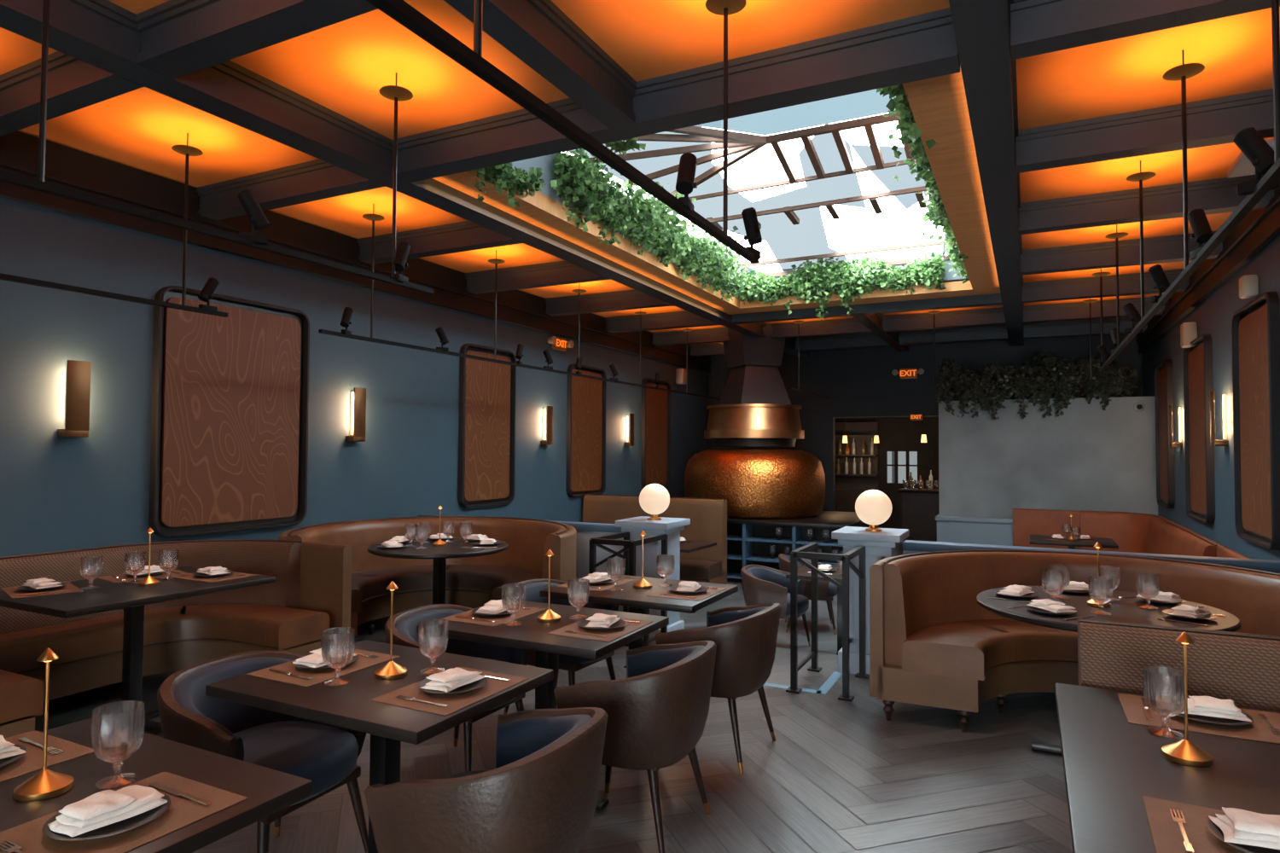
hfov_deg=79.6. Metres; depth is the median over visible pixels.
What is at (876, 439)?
pendant
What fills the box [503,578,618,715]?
tub chair
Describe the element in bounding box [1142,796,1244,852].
placemat
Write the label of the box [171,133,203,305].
uplight
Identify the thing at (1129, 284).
trim
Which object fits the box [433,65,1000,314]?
trim
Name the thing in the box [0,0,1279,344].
ceiling
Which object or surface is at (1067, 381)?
hanging plants
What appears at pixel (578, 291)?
uplight
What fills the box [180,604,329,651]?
seat cushion
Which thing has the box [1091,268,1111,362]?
uplight
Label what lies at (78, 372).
wall sconce
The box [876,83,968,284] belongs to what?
trailing ivy
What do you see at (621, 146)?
trailing ivy
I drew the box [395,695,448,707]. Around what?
fork
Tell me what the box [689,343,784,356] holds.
trim
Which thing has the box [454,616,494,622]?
knife
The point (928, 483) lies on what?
goblet
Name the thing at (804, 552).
handrail
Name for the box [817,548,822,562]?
goblet
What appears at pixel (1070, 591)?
plate
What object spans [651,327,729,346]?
trim
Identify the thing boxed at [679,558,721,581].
seat cushion
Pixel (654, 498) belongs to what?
globe lamp
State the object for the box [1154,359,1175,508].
wall panel
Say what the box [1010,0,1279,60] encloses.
ceiling beam
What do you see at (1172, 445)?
wall sconce
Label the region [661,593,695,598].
fork
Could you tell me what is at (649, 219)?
trailing ivy
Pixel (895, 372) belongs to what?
lamp
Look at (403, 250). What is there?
track spotlight
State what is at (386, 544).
napkin
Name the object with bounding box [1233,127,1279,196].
track spotlight
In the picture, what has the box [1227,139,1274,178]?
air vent
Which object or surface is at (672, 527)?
pillar
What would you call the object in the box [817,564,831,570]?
napkin
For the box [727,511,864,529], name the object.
countertop
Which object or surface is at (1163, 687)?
goblet
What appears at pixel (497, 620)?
placemat
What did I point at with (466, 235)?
beam
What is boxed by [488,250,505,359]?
uplight
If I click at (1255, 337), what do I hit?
wall panel
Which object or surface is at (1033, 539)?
dining table
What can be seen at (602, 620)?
napkin
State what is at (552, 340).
lamp
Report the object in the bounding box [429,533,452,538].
napkin
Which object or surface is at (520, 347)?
track spotlight
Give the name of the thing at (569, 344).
lamp
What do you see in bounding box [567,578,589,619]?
goblet
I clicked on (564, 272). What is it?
beam
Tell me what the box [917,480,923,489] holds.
goblet
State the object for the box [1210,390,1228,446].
wall sconce
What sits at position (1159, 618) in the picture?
fork
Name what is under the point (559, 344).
exit sign
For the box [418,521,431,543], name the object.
goblet
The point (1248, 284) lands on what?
wall speaker
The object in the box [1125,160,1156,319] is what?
uplight
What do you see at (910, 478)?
bottle
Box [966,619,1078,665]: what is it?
seat cushion
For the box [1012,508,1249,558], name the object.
banquette
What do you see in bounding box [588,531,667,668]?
handrail
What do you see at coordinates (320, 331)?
track
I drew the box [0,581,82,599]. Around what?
placemat
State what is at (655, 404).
wall panel
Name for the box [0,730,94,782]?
placemat
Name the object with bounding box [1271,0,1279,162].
rod
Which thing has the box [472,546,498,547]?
fork
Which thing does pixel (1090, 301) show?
uplight
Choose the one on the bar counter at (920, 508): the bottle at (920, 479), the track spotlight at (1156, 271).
the bottle at (920, 479)
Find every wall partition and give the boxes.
[576,530,623,611]
[903,550,925,554]
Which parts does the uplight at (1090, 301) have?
stem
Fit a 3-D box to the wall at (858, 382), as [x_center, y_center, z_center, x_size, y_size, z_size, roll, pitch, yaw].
[4.335,0.340,12.791,6.810,3.950,0.150,-1,-2,27]
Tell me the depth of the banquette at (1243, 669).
2.45 m
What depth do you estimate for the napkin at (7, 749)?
1.81 m
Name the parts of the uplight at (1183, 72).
stem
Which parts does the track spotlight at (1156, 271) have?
bracket arm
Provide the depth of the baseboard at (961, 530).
10.93 m
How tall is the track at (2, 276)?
0.025 m
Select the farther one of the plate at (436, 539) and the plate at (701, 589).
the plate at (436, 539)
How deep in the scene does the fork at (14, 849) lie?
1.42 m
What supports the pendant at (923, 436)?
hanging from the wall at (895, 434)
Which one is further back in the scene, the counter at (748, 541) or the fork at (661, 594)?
the counter at (748, 541)
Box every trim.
[0,0,809,357]
[0,51,144,136]
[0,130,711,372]
[136,0,377,78]
[196,158,384,220]
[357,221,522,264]
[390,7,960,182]
[417,513,622,533]
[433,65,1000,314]
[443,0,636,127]
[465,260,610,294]
[545,289,674,316]
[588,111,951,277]
[605,310,720,332]
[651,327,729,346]
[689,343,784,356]
[731,293,1001,324]
[762,671,842,694]
[769,307,1005,338]
[794,325,1008,351]
[851,314,908,352]
[902,540,1279,573]
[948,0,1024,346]
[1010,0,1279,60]
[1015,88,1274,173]
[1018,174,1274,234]
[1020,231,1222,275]
[1021,269,1189,302]
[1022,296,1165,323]
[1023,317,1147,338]
[1136,179,1279,354]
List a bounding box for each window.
[568,123,948,273]
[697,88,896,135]
[887,451,917,483]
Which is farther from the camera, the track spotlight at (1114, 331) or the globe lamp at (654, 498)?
the track spotlight at (1114, 331)
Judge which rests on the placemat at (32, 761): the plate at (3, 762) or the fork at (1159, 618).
the plate at (3, 762)
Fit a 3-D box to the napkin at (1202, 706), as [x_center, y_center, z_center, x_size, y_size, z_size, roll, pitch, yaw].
[1.598,0.786,2.170,0.185,0.035,0.113,-1,-2,25]
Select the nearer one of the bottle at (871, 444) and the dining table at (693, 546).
the dining table at (693, 546)
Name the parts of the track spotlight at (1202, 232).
bracket arm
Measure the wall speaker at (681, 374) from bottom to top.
0.260 m
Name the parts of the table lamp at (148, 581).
stem, lamp shade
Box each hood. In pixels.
[704,323,804,447]
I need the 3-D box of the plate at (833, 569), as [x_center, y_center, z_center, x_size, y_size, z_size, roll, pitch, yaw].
[1.612,1.255,6.710,0.210,0.018,0.210,-1,-2,27]
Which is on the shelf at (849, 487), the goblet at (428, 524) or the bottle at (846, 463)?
the bottle at (846, 463)
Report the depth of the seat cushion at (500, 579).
6.21 m
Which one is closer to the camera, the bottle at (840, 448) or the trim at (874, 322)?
the trim at (874, 322)
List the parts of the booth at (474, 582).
backrest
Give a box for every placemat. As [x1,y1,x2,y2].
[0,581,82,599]
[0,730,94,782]
[0,771,248,852]
[98,569,191,583]
[170,572,258,582]
[245,649,399,687]
[370,666,528,715]
[441,606,545,626]
[546,616,653,642]
[555,578,634,591]
[646,584,727,601]
[1117,692,1279,744]
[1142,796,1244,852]
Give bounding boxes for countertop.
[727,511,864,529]
[897,488,939,494]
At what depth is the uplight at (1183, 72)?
3.50 m
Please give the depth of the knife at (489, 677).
2.49 m
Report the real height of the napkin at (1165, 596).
0.035 m
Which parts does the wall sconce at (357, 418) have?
lamp shade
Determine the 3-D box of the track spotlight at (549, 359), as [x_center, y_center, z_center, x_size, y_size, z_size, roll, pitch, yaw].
[-0.944,-0.688,7.900,0.120,0.209,0.070,2,-2,-44]
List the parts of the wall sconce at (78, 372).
lamp shade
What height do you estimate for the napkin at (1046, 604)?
0.035 m
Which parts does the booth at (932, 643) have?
backrest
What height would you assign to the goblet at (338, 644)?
0.165 m
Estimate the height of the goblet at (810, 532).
0.165 m
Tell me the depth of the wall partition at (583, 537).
6.63 m
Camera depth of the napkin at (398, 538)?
6.06 m
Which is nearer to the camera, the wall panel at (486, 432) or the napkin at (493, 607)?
the napkin at (493, 607)
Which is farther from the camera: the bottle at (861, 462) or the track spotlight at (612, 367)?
the bottle at (861, 462)
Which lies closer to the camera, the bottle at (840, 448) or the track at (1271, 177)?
the track at (1271, 177)
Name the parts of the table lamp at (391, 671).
stem, lamp shade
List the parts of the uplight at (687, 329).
stem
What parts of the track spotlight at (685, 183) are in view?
bracket arm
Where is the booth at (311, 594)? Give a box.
[0,539,351,738]
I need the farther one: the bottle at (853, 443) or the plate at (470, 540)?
the bottle at (853, 443)
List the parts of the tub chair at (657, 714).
leg, seat frame, leg, backrest, leg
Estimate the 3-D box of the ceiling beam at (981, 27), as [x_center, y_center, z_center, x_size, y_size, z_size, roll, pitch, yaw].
[2.335,-1.591,4.982,0.228,0.210,15.700,-1,-2,27]
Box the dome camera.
[1134,402,1144,411]
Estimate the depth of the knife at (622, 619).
3.32 m
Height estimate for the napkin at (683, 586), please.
0.035 m
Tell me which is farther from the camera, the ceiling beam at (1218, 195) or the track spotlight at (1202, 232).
the ceiling beam at (1218, 195)
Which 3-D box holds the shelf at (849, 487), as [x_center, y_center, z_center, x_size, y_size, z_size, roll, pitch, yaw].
[4.111,1.110,15.923,1.550,2.400,0.380,-1,-2,27]
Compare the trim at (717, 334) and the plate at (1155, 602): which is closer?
the plate at (1155, 602)
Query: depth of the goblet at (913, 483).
13.58 m
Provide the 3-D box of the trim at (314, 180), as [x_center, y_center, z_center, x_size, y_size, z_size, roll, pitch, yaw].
[-2.396,-1.611,5.168,1.710,0.210,0.156,-1,-2,27]
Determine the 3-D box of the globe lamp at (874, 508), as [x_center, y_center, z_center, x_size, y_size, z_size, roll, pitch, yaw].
[1.614,0.579,5.308,0.245,0.284,0.245,1,-2,-25]
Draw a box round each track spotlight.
[197,277,219,312]
[237,190,269,244]
[340,307,353,335]
[393,241,410,282]
[435,326,448,352]
[515,343,523,365]
[542,349,553,370]
[575,356,582,375]
[609,363,618,381]
[654,372,659,388]
[675,152,697,211]
[741,207,762,259]
[1097,344,1110,366]
[1109,328,1121,354]
[1122,302,1142,333]
[1148,264,1170,303]
[1186,209,1213,259]
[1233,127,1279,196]
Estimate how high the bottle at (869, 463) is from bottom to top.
0.340 m
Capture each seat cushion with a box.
[0,605,186,675]
[0,669,43,726]
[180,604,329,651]
[350,573,380,613]
[351,564,451,598]
[445,564,533,594]
[491,571,542,600]
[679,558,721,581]
[901,621,1014,680]
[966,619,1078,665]
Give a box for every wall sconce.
[57,360,91,437]
[345,387,366,442]
[540,406,552,444]
[624,413,634,446]
[1169,404,1182,448]
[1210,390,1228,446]
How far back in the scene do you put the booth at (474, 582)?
6.46 m
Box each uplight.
[37,0,49,181]
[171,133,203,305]
[362,203,384,337]
[378,72,413,278]
[473,0,482,57]
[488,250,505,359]
[572,286,586,372]
[634,308,646,384]
[681,327,692,392]
[705,0,746,234]
[719,342,724,388]
[792,320,804,389]
[927,309,941,385]
[1082,298,1098,378]
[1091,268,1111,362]
[1105,224,1128,348]
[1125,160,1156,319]
[1162,49,1204,268]
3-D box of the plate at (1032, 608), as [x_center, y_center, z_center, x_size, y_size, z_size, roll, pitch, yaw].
[1.923,0.861,3.592,0.210,0.018,0.210,1,-2,-28]
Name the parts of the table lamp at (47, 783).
stem, lamp shade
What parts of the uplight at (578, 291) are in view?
stem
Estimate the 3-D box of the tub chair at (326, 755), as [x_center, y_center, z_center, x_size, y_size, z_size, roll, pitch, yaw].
[-1.302,1.213,2.681,0.597,0.729,0.641,0,-2,24]
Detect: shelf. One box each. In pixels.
[727,523,843,579]
[835,422,878,527]
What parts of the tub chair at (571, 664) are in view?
leg, backrest, leg, seat, seat frame, leg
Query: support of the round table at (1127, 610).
on the floor at (836, 776)
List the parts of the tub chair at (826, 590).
backrest, leg, seat frame, leg, seat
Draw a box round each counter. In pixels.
[727,511,864,579]
[897,488,939,553]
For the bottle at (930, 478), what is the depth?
13.68 m
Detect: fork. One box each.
[0,840,23,852]
[18,737,63,755]
[214,574,244,580]
[354,652,379,658]
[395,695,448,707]
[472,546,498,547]
[564,630,605,637]
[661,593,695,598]
[1157,617,1210,626]
[1169,808,1194,852]
[1258,713,1279,736]
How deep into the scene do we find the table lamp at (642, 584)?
4.18 m
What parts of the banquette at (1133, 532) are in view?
backrest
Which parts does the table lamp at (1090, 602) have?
stem, lamp shade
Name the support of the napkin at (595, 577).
on the plate at (604, 582)
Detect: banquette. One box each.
[582,494,727,584]
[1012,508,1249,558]
[1077,618,1279,710]
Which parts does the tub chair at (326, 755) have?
leg, backrest, leg, seat, seat frame, leg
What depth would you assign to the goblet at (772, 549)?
10.37 m
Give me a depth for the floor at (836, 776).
3.51 m
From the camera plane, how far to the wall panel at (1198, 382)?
7.40 m
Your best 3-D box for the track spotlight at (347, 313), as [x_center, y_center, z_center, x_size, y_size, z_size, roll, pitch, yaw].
[-2.126,-0.766,5.563,0.070,0.209,0.120,0,-2,4]
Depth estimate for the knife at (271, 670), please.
2.53 m
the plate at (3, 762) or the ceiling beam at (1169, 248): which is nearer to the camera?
the plate at (3, 762)
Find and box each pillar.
[615,516,690,645]
[831,526,909,674]
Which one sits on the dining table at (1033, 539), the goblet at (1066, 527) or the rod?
the goblet at (1066, 527)
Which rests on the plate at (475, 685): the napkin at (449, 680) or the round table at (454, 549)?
the napkin at (449, 680)
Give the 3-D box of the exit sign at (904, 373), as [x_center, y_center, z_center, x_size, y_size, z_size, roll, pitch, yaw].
[4.403,-0.871,12.607,0.500,0.160,0.090,-1,-2,27]
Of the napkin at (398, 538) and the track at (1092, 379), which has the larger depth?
the track at (1092, 379)
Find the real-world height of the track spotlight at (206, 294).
0.209 m
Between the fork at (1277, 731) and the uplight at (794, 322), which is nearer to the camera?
the fork at (1277, 731)
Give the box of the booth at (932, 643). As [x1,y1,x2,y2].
[869,549,1279,733]
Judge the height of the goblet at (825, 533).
0.165 m
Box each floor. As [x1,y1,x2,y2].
[34,615,1072,852]
[679,543,903,654]
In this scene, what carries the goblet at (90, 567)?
on the dining table at (132, 598)
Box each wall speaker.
[675,368,686,384]
[1180,321,1197,348]
[1239,274,1258,298]
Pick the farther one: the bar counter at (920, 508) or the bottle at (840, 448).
the bottle at (840, 448)
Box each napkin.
[0,735,26,759]
[23,577,62,589]
[47,785,167,837]
[123,564,164,575]
[197,566,230,575]
[292,648,357,668]
[381,540,402,547]
[388,535,407,542]
[420,667,485,692]
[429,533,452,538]
[463,534,488,540]
[475,599,506,614]
[478,538,496,544]
[581,572,610,582]
[584,613,620,628]
[676,581,701,591]
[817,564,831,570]
[997,584,1033,596]
[1026,599,1076,613]
[1052,534,1063,538]
[1063,581,1088,590]
[1080,535,1090,539]
[1136,591,1184,602]
[1168,605,1210,618]
[1181,696,1251,721]
[1208,807,1279,849]
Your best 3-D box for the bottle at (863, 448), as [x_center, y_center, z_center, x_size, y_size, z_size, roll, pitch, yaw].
[4.566,0.424,15.705,0.080,0.300,0.080,-1,-2,27]
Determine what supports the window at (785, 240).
in the wall at (545, 162)
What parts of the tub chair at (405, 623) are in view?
leg, backrest, leg, seat frame, seat, leg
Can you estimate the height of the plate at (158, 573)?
0.018 m
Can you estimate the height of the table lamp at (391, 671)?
0.310 m
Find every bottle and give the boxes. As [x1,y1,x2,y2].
[836,459,840,473]
[837,440,842,454]
[844,442,849,454]
[844,457,848,474]
[851,437,855,454]
[852,457,855,474]
[860,457,863,474]
[861,440,865,454]
[867,457,871,474]
[870,437,873,454]
[908,471,913,488]
[917,475,923,488]
[928,470,932,488]
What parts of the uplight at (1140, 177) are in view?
stem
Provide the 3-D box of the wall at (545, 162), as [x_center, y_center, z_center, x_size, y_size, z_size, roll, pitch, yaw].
[1.223,-1.845,6.523,2.830,0.400,5.470,-1,-2,27]
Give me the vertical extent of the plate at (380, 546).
0.018 m
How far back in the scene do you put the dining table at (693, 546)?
8.49 m
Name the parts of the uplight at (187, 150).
stem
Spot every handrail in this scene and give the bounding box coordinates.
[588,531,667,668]
[785,542,869,702]
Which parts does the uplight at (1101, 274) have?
stem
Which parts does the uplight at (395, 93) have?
stem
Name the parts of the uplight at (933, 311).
stem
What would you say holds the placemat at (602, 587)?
on the dining table at (630, 596)
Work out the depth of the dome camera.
10.04 m
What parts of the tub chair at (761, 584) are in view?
backrest, seat frame, seat, leg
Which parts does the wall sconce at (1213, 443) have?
lamp shade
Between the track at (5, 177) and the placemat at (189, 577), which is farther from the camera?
the placemat at (189, 577)
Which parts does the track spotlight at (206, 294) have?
bracket arm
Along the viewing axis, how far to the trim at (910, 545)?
4.93 m
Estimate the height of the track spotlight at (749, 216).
0.209 m
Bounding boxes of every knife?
[19,589,70,595]
[149,782,211,806]
[268,669,313,680]
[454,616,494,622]
[478,674,509,680]
[622,619,640,623]
[986,597,1030,603]
[1064,615,1095,621]
[1140,697,1153,720]
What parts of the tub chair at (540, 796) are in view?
seat, backrest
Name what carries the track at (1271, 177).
hanging from the rod
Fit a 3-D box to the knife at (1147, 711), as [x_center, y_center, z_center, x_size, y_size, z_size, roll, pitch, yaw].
[1.475,0.820,2.237,0.017,0.005,0.210,-1,-2,29]
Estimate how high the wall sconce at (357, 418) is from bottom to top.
0.470 m
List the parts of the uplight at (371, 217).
stem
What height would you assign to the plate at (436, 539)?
0.018 m
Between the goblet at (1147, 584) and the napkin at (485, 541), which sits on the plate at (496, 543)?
the napkin at (485, 541)
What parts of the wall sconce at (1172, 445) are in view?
lamp shade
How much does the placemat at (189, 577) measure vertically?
0.002 m
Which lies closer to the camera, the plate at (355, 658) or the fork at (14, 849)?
the fork at (14, 849)
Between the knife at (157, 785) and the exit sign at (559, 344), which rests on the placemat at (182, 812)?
the knife at (157, 785)
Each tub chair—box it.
[157,651,368,852]
[364,707,607,852]
[384,604,529,772]
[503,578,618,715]
[553,640,716,852]
[654,603,780,774]
[740,564,810,646]
[778,553,837,634]
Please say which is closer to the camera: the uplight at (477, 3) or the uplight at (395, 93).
the uplight at (477, 3)
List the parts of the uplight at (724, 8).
stem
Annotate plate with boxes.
[0,744,26,767]
[16,582,66,591]
[42,792,170,841]
[124,570,166,577]
[192,570,233,577]
[293,655,358,669]
[377,544,406,549]
[398,540,409,544]
[418,677,487,694]
[427,536,453,541]
[463,537,488,541]
[471,606,509,616]
[474,541,500,546]
[577,618,627,630]
[589,579,613,585]
[668,585,708,593]
[817,567,836,572]
[994,589,1038,599]
[1025,605,1076,615]
[1047,536,1066,540]
[1063,589,1088,593]
[1076,537,1095,540]
[1135,596,1186,605]
[1161,609,1218,620]
[1176,711,1253,725]
[1206,814,1279,852]
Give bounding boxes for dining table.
[0,565,275,733]
[0,718,312,852]
[205,640,553,852]
[417,600,669,810]
[539,575,738,649]
[680,540,716,613]
[785,565,842,655]
[1029,535,1118,549]
[1054,683,1279,852]
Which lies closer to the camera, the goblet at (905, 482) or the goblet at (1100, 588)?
the goblet at (1100, 588)
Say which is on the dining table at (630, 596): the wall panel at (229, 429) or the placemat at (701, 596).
the placemat at (701, 596)
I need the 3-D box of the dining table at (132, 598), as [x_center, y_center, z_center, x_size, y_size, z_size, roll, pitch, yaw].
[-2.760,1.235,4.180,0.860,0.743,1.100,-1,-2,27]
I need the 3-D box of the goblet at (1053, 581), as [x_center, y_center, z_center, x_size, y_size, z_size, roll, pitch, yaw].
[2.033,0.794,3.781,0.098,0.165,0.098,0,-2,14]
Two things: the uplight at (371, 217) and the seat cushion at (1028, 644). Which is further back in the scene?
the uplight at (371, 217)
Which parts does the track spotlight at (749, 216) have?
bracket arm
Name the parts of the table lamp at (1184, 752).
lamp shade, stem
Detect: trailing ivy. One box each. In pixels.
[473,162,556,208]
[551,148,754,302]
[605,137,645,156]
[734,248,948,320]
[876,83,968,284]
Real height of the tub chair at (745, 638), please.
0.729 m
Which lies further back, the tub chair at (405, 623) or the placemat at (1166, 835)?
the tub chair at (405, 623)
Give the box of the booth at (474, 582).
[277,516,576,636]
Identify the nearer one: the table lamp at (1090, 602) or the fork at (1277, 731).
the fork at (1277, 731)
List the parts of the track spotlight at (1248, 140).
bracket arm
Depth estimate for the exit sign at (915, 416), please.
12.51 m
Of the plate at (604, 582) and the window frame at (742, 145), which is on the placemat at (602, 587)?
the plate at (604, 582)
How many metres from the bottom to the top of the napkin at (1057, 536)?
0.035 m
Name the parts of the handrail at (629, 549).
post, post, rail, post, post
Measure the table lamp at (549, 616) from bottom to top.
0.310 m
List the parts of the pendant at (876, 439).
lamp shade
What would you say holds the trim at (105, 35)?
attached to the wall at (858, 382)
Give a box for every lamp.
[13,647,74,802]
[137,528,160,586]
[374,581,407,680]
[432,506,446,546]
[536,549,560,622]
[547,336,556,344]
[566,340,573,348]
[633,530,651,588]
[639,483,669,520]
[855,489,892,531]
[891,369,899,375]
[916,368,924,374]
[1066,514,1075,540]
[1086,541,1111,607]
[1161,631,1213,767]
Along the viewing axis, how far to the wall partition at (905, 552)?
5.44 m
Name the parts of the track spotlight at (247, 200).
bracket arm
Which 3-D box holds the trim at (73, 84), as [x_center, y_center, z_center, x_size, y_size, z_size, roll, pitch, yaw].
[-3.064,-1.655,3.847,1.710,0.210,0.156,-1,-2,27]
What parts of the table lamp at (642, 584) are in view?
stem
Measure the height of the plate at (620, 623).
0.018 m
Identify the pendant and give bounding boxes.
[842,436,847,442]
[873,424,878,442]
[920,416,926,442]
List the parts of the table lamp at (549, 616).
stem, lamp shade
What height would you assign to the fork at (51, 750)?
0.003 m
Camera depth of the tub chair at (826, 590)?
7.59 m
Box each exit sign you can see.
[547,336,573,351]
[891,368,924,378]
[910,413,922,420]
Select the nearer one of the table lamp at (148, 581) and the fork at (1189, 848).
the fork at (1189, 848)
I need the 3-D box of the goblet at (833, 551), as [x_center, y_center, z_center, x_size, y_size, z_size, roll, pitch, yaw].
[2.546,1.693,10.024,0.098,0.165,0.098,-1,-2,27]
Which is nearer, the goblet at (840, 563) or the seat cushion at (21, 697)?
the seat cushion at (21, 697)
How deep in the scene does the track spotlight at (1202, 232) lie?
3.20 m
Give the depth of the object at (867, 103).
5.78 m
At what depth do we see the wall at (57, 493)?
5.99 m
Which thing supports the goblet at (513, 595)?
on the dining table at (532, 635)
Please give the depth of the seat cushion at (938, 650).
4.18 m
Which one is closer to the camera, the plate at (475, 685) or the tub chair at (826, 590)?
the plate at (475, 685)
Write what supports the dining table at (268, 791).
on the floor at (836, 776)
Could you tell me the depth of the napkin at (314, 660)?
2.59 m
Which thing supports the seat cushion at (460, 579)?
on the booth at (474, 582)
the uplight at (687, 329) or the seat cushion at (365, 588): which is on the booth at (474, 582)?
the seat cushion at (365, 588)
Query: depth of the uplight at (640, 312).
9.77 m
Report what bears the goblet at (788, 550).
on the counter at (748, 541)
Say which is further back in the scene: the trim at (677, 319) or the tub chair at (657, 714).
the trim at (677, 319)
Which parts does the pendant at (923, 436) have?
lamp shade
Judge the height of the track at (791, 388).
0.025 m
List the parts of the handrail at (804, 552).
post, post, rail, post, post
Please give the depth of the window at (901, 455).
15.68 m
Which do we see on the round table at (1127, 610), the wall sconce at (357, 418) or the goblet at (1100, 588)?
the goblet at (1100, 588)
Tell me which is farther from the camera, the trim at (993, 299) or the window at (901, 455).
the window at (901, 455)
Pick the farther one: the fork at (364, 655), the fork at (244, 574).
the fork at (244, 574)
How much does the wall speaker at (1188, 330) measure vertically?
0.240 m
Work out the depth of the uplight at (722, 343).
12.45 m
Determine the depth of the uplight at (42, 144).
2.42 m
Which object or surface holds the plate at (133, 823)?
on the placemat at (182, 812)
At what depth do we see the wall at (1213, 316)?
6.74 m
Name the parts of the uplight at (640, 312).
stem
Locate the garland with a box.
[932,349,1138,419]
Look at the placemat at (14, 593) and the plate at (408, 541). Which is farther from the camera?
the plate at (408, 541)
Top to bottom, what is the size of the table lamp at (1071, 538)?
0.310 m
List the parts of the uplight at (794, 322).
stem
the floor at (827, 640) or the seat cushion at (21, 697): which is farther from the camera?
the floor at (827, 640)
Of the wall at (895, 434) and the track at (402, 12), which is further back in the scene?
the wall at (895, 434)
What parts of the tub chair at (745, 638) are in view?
leg, backrest, leg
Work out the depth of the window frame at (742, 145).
6.42 m
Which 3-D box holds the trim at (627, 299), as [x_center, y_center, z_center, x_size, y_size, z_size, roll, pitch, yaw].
[-0.402,-1.479,9.110,1.710,0.210,0.156,-1,-2,27]
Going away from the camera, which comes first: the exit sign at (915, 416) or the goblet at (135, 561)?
the goblet at (135, 561)
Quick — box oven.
[683,448,825,519]
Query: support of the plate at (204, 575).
on the placemat at (189, 577)
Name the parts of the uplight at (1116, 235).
stem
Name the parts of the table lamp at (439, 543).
stem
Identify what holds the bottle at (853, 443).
on the shelf at (849, 487)
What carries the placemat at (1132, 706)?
on the dining table at (1110, 762)
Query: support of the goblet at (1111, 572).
on the round table at (1127, 610)
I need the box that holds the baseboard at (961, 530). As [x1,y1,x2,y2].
[935,513,1012,546]
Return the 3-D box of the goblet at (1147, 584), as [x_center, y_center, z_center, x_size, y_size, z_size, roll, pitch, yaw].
[2.460,0.794,3.720,0.098,0.165,0.098,1,-2,-24]
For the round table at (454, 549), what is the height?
0.743 m
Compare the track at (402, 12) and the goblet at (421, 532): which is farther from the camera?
the goblet at (421, 532)
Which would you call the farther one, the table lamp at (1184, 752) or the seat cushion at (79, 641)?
the seat cushion at (79, 641)
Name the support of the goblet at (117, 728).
on the dining table at (268, 791)
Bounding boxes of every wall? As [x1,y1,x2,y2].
[0,197,708,557]
[511,153,969,300]
[708,332,1143,511]
[835,416,938,529]
[938,396,1157,519]
[1142,234,1279,560]
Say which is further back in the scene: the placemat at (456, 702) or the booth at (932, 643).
the booth at (932, 643)
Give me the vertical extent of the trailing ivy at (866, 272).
0.805 m
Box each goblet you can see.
[79,556,103,589]
[91,700,145,789]
[124,551,145,583]
[158,549,179,580]
[320,627,354,686]
[404,523,417,546]
[414,525,428,549]
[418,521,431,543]
[418,618,448,674]
[442,521,454,542]
[459,522,471,544]
[501,583,525,626]
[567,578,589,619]
[606,558,625,591]
[656,554,674,587]
[768,545,776,558]
[774,527,782,540]
[784,546,791,555]
[806,529,814,541]
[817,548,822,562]
[821,529,830,542]
[831,549,838,563]
[837,560,842,575]
[902,479,908,489]
[910,479,916,489]
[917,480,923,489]
[925,480,931,489]
[932,480,938,490]
[1041,569,1064,605]
[1048,564,1070,599]
[1062,523,1070,538]
[1070,526,1080,541]
[1088,576,1113,615]
[1099,565,1120,600]
[1135,571,1159,609]
[1142,666,1184,738]
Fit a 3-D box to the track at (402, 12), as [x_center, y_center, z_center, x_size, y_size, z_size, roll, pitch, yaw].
[-0.709,-0.794,0.918,0.030,0.025,5.350,-1,-2,27]
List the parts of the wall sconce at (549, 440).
lamp shade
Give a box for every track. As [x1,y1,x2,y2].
[0,169,434,294]
[0,273,227,317]
[318,329,720,400]
[366,0,758,263]
[789,387,830,399]
[1082,377,1095,390]
[1099,157,1279,372]
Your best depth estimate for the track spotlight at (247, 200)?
3.06 m
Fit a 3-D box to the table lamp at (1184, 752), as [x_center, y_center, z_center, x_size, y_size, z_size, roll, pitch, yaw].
[1.343,0.660,1.889,0.104,0.310,0.104,-1,-2,27]
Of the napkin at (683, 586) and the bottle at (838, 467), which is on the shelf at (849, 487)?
the bottle at (838, 467)
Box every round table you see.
[367,537,508,605]
[976,586,1240,755]
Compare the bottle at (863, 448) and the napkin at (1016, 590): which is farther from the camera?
the bottle at (863, 448)
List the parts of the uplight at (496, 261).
stem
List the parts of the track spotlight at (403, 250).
bracket arm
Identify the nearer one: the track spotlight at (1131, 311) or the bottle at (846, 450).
the track spotlight at (1131, 311)
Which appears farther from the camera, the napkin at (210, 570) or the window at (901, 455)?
the window at (901, 455)
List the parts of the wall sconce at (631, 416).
lamp shade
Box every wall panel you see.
[148,285,310,538]
[457,343,516,508]
[565,363,606,497]
[640,378,670,488]
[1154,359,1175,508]
[1182,333,1215,523]
[1231,290,1279,550]
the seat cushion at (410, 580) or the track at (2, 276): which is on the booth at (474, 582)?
the seat cushion at (410, 580)
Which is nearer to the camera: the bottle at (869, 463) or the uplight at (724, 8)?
the uplight at (724, 8)
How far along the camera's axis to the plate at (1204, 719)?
2.12 m
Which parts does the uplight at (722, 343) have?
stem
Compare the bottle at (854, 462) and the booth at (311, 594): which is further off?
the bottle at (854, 462)
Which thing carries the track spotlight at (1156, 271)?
attached to the track at (1271, 177)

